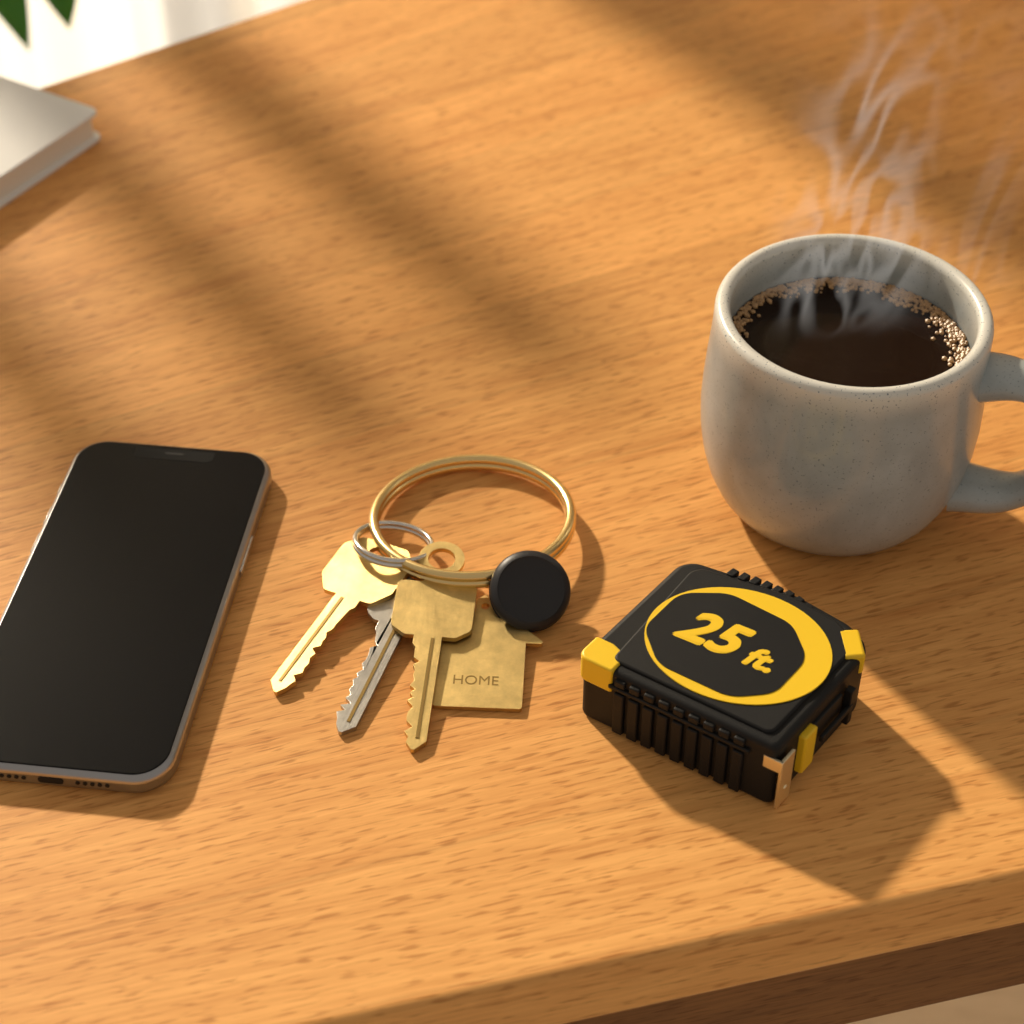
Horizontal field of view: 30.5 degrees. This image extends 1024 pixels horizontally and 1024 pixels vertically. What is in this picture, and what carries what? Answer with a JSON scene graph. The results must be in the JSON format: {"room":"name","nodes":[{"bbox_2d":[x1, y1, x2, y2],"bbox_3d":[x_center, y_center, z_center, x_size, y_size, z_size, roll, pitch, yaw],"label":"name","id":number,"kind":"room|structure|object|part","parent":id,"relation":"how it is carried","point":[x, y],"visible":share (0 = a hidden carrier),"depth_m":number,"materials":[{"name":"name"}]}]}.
{"room":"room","nodes":[
{"label":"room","id":0,"kind":"room"},
{"bbox_2d":[847,984,1023,1023],"bbox_3d":[0.000,0.576,1.269,5.000,0.050,5.000,0,42,0],"label":"floor","id":1,"kind":"structure","parent":0,"point":[1004,1005],"depth_m":1.44,"materials":[{"name":"beige wood"}]},
{"bbox_2d":[0,0,76,50],"bbox_3d":[-0.545,-0.234,1.428,0.446,0.940,0.347,27,49,27],"label":"potted plant","id":2,"kind":"object","parent":1,"relation":"on","point":[14,13],"visible":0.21,"depth_m":1.27,"materials":[{"name":"green plant"}]},
{"bbox_2d":[0,0,1023,1023],"bbox_3d":[-0.021,0.163,1.129,1.799,0.750,0.774,-10,43,-10],"label":"wooden desk","id":3,"kind":"object","parent":1,"relation":"on","point":[348,247],"visible":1,"depth_m":0.76,"materials":[{"name":"brown wood"}]},
{"bbox_2d":[0,76,99,208],"bbox_3d":[-0.327,-0.164,0.920,0.150,0.016,0.210,22,46,22],"label":"notebook","id":4,"kind":"object","parent":3,"relation":"on","point":[41,131],"visible":1,"depth_m":0.94,"materials":[{"name":"white paper"}]},
{"bbox_2d":[0,441,271,792],"bbox_3d":[-0.147,0.033,0.706,0.084,0.009,0.175,5,42,5],"label":"smartphone","id":5,"kind":"object","parent":3,"relation":"on","point":[112,623],"visible":1,"depth_m":0.69,"materials":[{"name":"grey glass"}]},
{"bbox_2d":[271,454,575,752],"bbox_3d":[-0.025,0.024,0.706,0.094,0.023,0.156,14,44,16],"label":"keychain","id":6,"kind":"object","parent":3,"relation":"on","point":[468,656],"visible":1,"depth_m":0.70,"materials":[{"name":"gold metal"}]},
{"bbox_3d":[-0.011,0.051,0.689,0.045,0.002,0.054,2,45,2],"label":"tag plate","id":7,"kind":"part","parent":6,"relation":"part of","materials":[{"name":"gold metal"}]},
{"bbox_2d":[581,564,865,808],"bbox_3d":[0.077,0.057,0.663,0.085,0.032,0.070,24,47,24],"label":"tape measure","id":8,"kind":"object","parent":3,"relation":"on","point":[740,680],"visible":1,"depth_m":0.65,"materials":[{"name":"black plastic"}]},
{"bbox_3d":[0.079,0.046,0.653,0.067,0.002,0.062,24,47,24],"label":"plate","id":9,"kind":"part","parent":8,"relation":"part of","materials":[{"name":"black plastic"}]},
{"bbox_2d":[701,234,1023,555],"bbox_3d":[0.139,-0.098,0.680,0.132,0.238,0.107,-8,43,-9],"label":"coffee mug","id":10,"kind":"object","parent":3,"relation":"on","point":[848,380],"visible":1,"depth_m":0.70,"materials":[{"name":"ceramic"}]},
{"bbox_3d":[0.190,-0.028,0.712,0.046,0.072,0.033,0,42,0],"label":"handle","id":11,"kind":"part","parent":10,"relation":"part of","materials":[{"name":"ceramic"}]},
{"bbox_3d":[0.000,-1.169,1.151,5.000,2.700,0.120,0,42,0],"label":"wall","id":12,"kind":"structure","parent":0,"visible":0},
{"bbox_2d":[0,0,303,88],"bbox_3d":[-0.600,-1.048,1.102,3.200,2.557,0.115,0,42,0],"label":"curtain","id":13,"kind":"object","parent":12,"relation":"hanging from","point":[102,33],"visible":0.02,"depth_m":1.64,"materials":[{"name":"white fabric"}]}
]}

